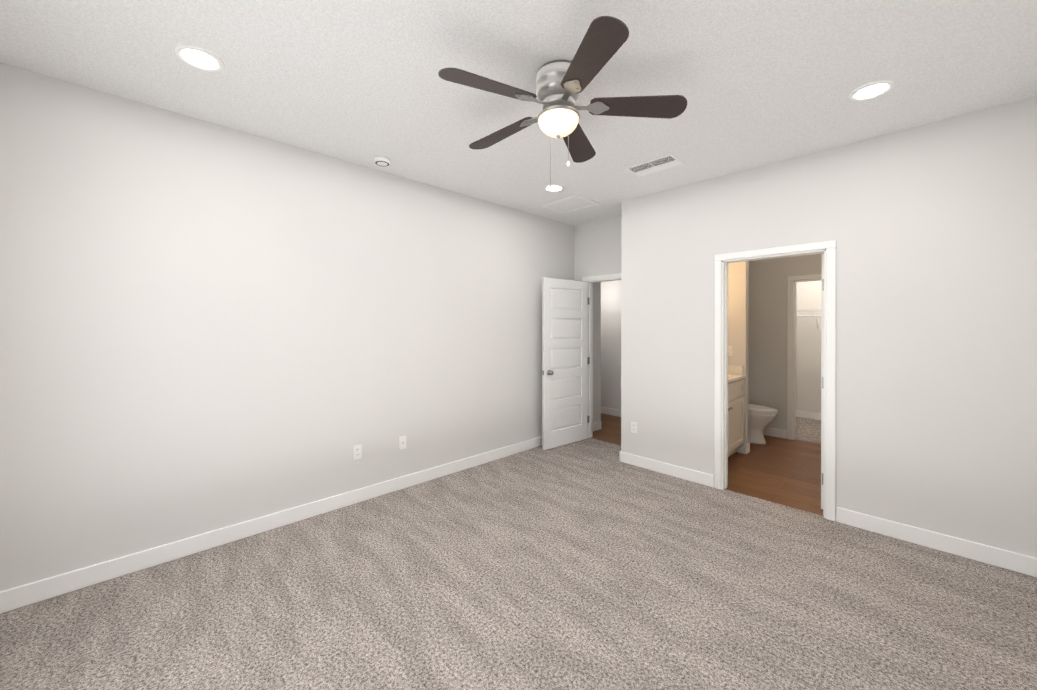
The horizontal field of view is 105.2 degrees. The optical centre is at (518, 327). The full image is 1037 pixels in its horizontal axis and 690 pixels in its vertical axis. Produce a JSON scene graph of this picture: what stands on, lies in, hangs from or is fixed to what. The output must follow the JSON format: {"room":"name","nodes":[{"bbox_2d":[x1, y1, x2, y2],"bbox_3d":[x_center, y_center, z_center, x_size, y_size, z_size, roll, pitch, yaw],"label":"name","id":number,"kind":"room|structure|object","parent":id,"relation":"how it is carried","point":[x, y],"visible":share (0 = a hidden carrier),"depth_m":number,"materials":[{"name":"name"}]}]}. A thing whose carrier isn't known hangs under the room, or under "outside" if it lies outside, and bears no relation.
{"room":"empty bedroom","nodes":[
{"label":"empty bedroom","id":0,"kind":"room"},
{"bbox_2d":[0,63,573,590],"bbox_3d":[-1.036,0.051,3.691,5.100,2.820,0.120,0,0,-44],"label":"wall","id":1,"kind":"structure","parent":0,"point":[206,327],"depth_m":2.66,"materials":[{"name":"paint"}]},
{"bbox_2d":[0,436,541,613],"bbox_3d":[-0.989,1.405,3.646,4.860,0.112,0.015,0,0,-44],"label":"baseboard","id":2,"kind":"structure","parent":1,"relation":"attached to","point":[40,590],"depth_m":2.65,"materials":[{"name":"white wood"}]},
{"bbox_2d":[353,444,361,459],"bbox_3d":[-1.343,1.042,3.306,0.072,0.116,0.008,0,0,-44],"label":"outlet","id":3,"kind":"object","parent":1,"relation":"attached to","point":[357,451],"visible":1,"depth_m":3.30,"materials":[{"name":"white plastic"}]},
{"bbox_2d":[399,436,405,449],"bbox_3d":[-1.047,1.046,3.590,0.072,0.116,0.012,0,0,-44],"label":"outlet","id":4,"kind":"object","parent":1,"relation":"attached to","point":[402,442],"visible":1,"depth_m":3.59,"materials":[{"name":"white plastic"}]},
{"bbox_2d":[0,438,1036,689],"bbox_3d":[0.340,1.505,2.229,5.030,0.080,4.140,0,0,-44],"label":"floor carpet","id":5,"kind":"object","parent":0,"point":[590,564],"visible":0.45,"depth_m":2.10,"materials":[{"name":"grey carpet"}]},
{"bbox_2d":[0,0,1036,225],"bbox_3d":[1.138,-1.420,3.925,8.550,0.120,5.470,0,0,-44],"label":"ceiling","id":6,"kind":"structure","parent":0,"point":[756,83],"depth_m":2.10,"materials":[{"name":"white paint"}]},
{"bbox_2d":[174,44,224,71],"bbox_3d":[-1.604,-1.349,1.998,0.200,0.010,0.200,0,0,-44],"label":"recessed light","id":7,"kind":"object","parent":6,"relation":"in","point":[198,58],"visible":1,"depth_m":1.99,"materials":[{"name":"white plastic"}]},
{"bbox_2d":[374,156,390,165],"bbox_3d":[-1.103,-1.339,3.210,0.132,0.038,0.132,0,0,-44],"label":"smoke detector","id":8,"kind":"object","parent":6,"relation":"attached to","point":[382,161],"visible":1,"depth_m":3.17,"materials":[{"name":"white plastic"}]},
{"bbox_2d":[544,184,563,191],"bbox_3d":[0.345,-1.354,3.872,0.200,0.010,0.200,0,0,-44],"label":"recessed light","id":9,"kind":"object","parent":6,"relation":"in","point":[554,188],"visible":0.98,"depth_m":3.87,"materials":[{"name":"white plastic"}]},
{"bbox_2d":[438,16,686,186],"bbox_3d":[0.174,-1.051,2.129,1.262,0.607,1.239,0,0,-44],"label":"ceiling fan","id":10,"kind":"object","parent":6,"relation":"hanging from","point":[561,85],"visible":1,"depth_m":2.02,"materials":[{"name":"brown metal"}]},
{"bbox_2d":[541,194,599,212],"bbox_3d":[0.572,-1.355,4.385,0.420,0.012,0.500,0,0,-44],"label":"access panel","id":11,"kind":"object","parent":6,"relation":"attached to","point":[571,203],"visible":0.94,"depth_m":4.39,"materials":[{"name":"white"}]},
{"bbox_2d":[625,154,684,176],"bbox_3d":[1.144,-1.354,3.338,0.260,0.008,0.410,0,0,-44],"label":"ceiling vent","id":12,"kind":"object","parent":6,"relation":"in","point":[665,162],"visible":1,"depth_m":3.32,"materials":[{"name":"white metal"}]},
{"bbox_2d":[849,80,894,100],"bbox_3d":[2.020,-1.350,2.272,0.200,0.010,0.200,0,0,-44],"label":"recessed light","id":13,"kind":"object","parent":6,"relation":"in","point":[872,90],"visible":0.96,"depth_m":2.27,"materials":[{"name":"white plastic"}]},
{"bbox_2d":[593,282,600,422],"bbox_3d":[0.985,0.046,5.572,0.420,2.820,0.120,0,0,-44],"label":"wall","id":14,"kind":"structure","parent":0,"point":[596,351],"depth_m":5.61,"materials":[{"name":"paint"}]},
{"bbox_2d":[593,421,600,430],"bbox_3d":[1.042,1.400,5.538,0.390,0.112,0.015,0,0,-44],"label":"baseboard","id":15,"kind":"structure","parent":14,"relation":"attached to","point":[596,426],"depth_m":5.59,"materials":[{"name":"white wood"}]},
{"bbox_2d":[574,215,620,280],"bbox_3d":[1.181,0.048,4.982,0.120,2.820,1.120,0,0,-44],"label":"wall","id":16,"kind":"structure","parent":0,"point":[597,247],"depth_m":5.07,"materials":[{"name":"paint"}]},
{"bbox_2d":[542,277,586,449],"bbox_3d":[0.589,0.431,4.924,0.766,2.037,0.169,0,0,-39],"label":"entry door","id":17,"kind":"structure","parent":16,"relation":"in","point":[564,361],"depth_m":4.88,"materials":[{"name":"white wood"}]},
{"bbox_2d":[582,273,620,437],"bbox_3d":[1.206,0.399,4.958,0.152,2.118,0.896,0,0,-44],"label":"door frame","id":18,"kind":"structure","parent":16,"relation":"attached to","point":[590,280],"depth_m":5.21,"materials":[{"name":"white wood"}]},
{"bbox_2d":[601,280,620,409],"bbox_3d":[1.802,0.044,6.366,0.120,2.820,2.600,0,0,-44],"label":"wall","id":19,"kind":"structure","parent":0,"point":[610,344],"depth_m":6.56,"materials":[{"name":"paint"}]},
{"bbox_2d":[601,407,620,416],"bbox_3d":[1.656,1.398,6.423,0.015,0.112,2.320,0,0,-44],"label":"baseboard","id":20,"kind":"structure","parent":19,"relation":"attached to","point":[609,411],"depth_m":6.54,"materials":[{"name":"white wood"}]},
{"bbox_2d":[591,413,823,515],"bbox_3d":[1.847,1.497,5.284,2.350,0.080,4.520,0,0,-44],"label":"floor","id":21,"kind":"structure","parent":0,"point":[783,471],"depth_m":4.07,"materials":[{"name":"brown wood"}]},
{"bbox_2d":[728,365,745,456],"bbox_3d":[2.033,0.954,4.376,1.085,1.010,0.578,0,0,-44],"label":"bathroom vanity","id":22,"kind":"object","parent":21,"relation":"on","point":[736,376],"visible":0.21,"depth_m":4.41,"materials":[{"name":"beige paint"}]},
{"bbox_2d":[748,404,777,444],"bbox_3d":[2.912,1.065,5.112,0.420,0.785,0.730,0,0,-44],"label":"toilet","id":23,"kind":"object","parent":21,"relation":"on","point":[760,417],"visible":0.29,"depth_m":4.92,"materials":[{"name":"white ceramic"}]},
{"bbox_2d":[728,261,748,453],"bbox_3d":[2.452,0.048,4.794,0.100,2.820,0.560,0,0,-44],"label":"wall","id":24,"kind":"structure","parent":0,"point":[738,273],"depth_m":4.61,"materials":[{"name":"paint"}]},
{"bbox_2d":[728,346,731,355],"bbox_3d":[2.482,0.278,4.685,0.008,0.116,0.072,0,0,-44],"label":"bathroom light switch","id":25,"kind":"object","parent":24,"relation":"attached to","point":[729,350],"visible":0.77,"depth_m":4.67,"materials":[{"name":"white plastic"}]},
{"bbox_2d":[746,442,749,453],"bbox_3d":[2.505,1.402,4.812,0.035,0.112,0.535,0,0,-44],"label":"baseboard","id":26,"kind":"structure","parent":24,"relation":"attached to","point":[748,444],"depth_m":4.59,"materials":[{"name":"white wood"}]},
{"bbox_2d":[748,253,823,429],"bbox_3d":[3.606,0.047,5.156,0.120,2.820,1.650,0,0,-44],"label":"wall","id":27,"kind":"structure","parent":0,"point":[767,326],"depth_m":5.30,"materials":[{"name":"paint"}]},
{"bbox_2d":[763,427,786,438],"bbox_3d":[3.255,1.400,5.424,0.015,0.112,0.702,0,0,-44],"label":"baseboard","id":28,"kind":"structure","parent":27,"relation":"attached to","point":[774,432],"depth_m":5.26,"materials":[{"name":"white"}]},
{"bbox_2d":[787,274,820,439],"bbox_3d":[3.853,0.399,4.903,0.152,2.118,0.866,0,0,-44],"label":"door frame","id":29,"kind":"structure","parent":27,"relation":"attached to","point":[791,357],"depth_m":5.13,"materials":[{"name":"white wood"}]},
{"bbox_2d":[796,417,820,442],"bbox_3d":[4.197,1.495,5.735,1.650,0.080,1.890,0,0,-44],"label":"floor","id":30,"kind":"structure","parent":0,"point":[807,429],"depth_m":5.64,"materials":[{"name":"beige carpet"}]},
{"bbox_2d":[796,281,820,412],"bbox_3d":[4.746,0.044,6.264,0.120,2.820,1.890,0,0,-44],"label":"wall","id":31,"kind":"structure","parent":0,"point":[808,361],"depth_m":6.31,"materials":[{"name":"paint"}]},
{"bbox_2d":[796,309,820,326],"bbox_3d":[4.593,-0.116,6.115,0.305,0.306,1.644,0,0,-44],"label":"wire closet shelf","id":32,"kind":"object","parent":31,"relation":"attached to","point":[815,315],"visible":0.15,"depth_m":6.12,"materials":[{"name":"white metal"}]},
{"bbox_2d":[796,410,820,419],"bbox_3d":[4.697,1.398,6.221,0.015,0.112,1.650,0,0,-44],"label":"baseboard","id":33,"kind":"structure","parent":31,"relation":"attached to","point":[802,414],"depth_m":6.30,"materials":[{"name":"white wood"}]},
{"bbox_2d":[621,96,1036,557],"bbox_3d":[2.169,0.052,3.306,0.120,2.820,2.900,0,0,-44],"label":"wall","id":34,"kind":"structure","parent":0,"point":[930,229],"depth_m":2.75,"materials":[{"name":"paint"}]},
{"bbox_2d":[631,421,636,432],"bbox_3d":[1.220,1.060,4.192,0.008,0.116,0.072,0,0,-44],"label":"outlet","id":35,"kind":"object","parent":34,"relation":"attached to","point":[633,427],"visible":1,"depth_m":4.19,"materials":[{"name":"white plastic"}]},
{"bbox_2d":[619,451,713,487],"bbox_3d":[1.441,1.404,3.963,0.015,0.112,0.977,0,0,-44],"label":"baseboard","id":36,"kind":"structure","parent":34,"relation":"attached to","point":[691,475],"depth_m":3.91,"materials":[{"name":"white wood"}]},
{"bbox_2d":[714,240,835,520],"bbox_3d":[2.134,0.403,3.343,0.152,2.118,0.866,0,0,-44],"label":"door frame","id":37,"kind":"structure","parent":34,"relation":"attached to","point":[826,248],"depth_m":3.19,"materials":[{"name":"white wood"}]},
{"bbox_2d":[821,254,823,508],"bbox_3d":[2.684,0.435,3.412,0.169,2.037,0.731,0,0,45],"label":"bathroom door","id":38,"kind":"structure","parent":34,"relation":"in","point":[822,337],"depth_m":3.17,"materials":[{"name":"white wood"}]},
{"bbox_2d":[836,507,1036,576],"bbox_3d":[2.751,1.408,2.615,0.015,0.112,1.032,0,0,-44],"label":"baseboard","id":39,"kind":"structure","parent":34,"relation":"attached to","point":[1024,564],"depth_m":2.59,"materials":[{"name":"white wood"}]}
]}

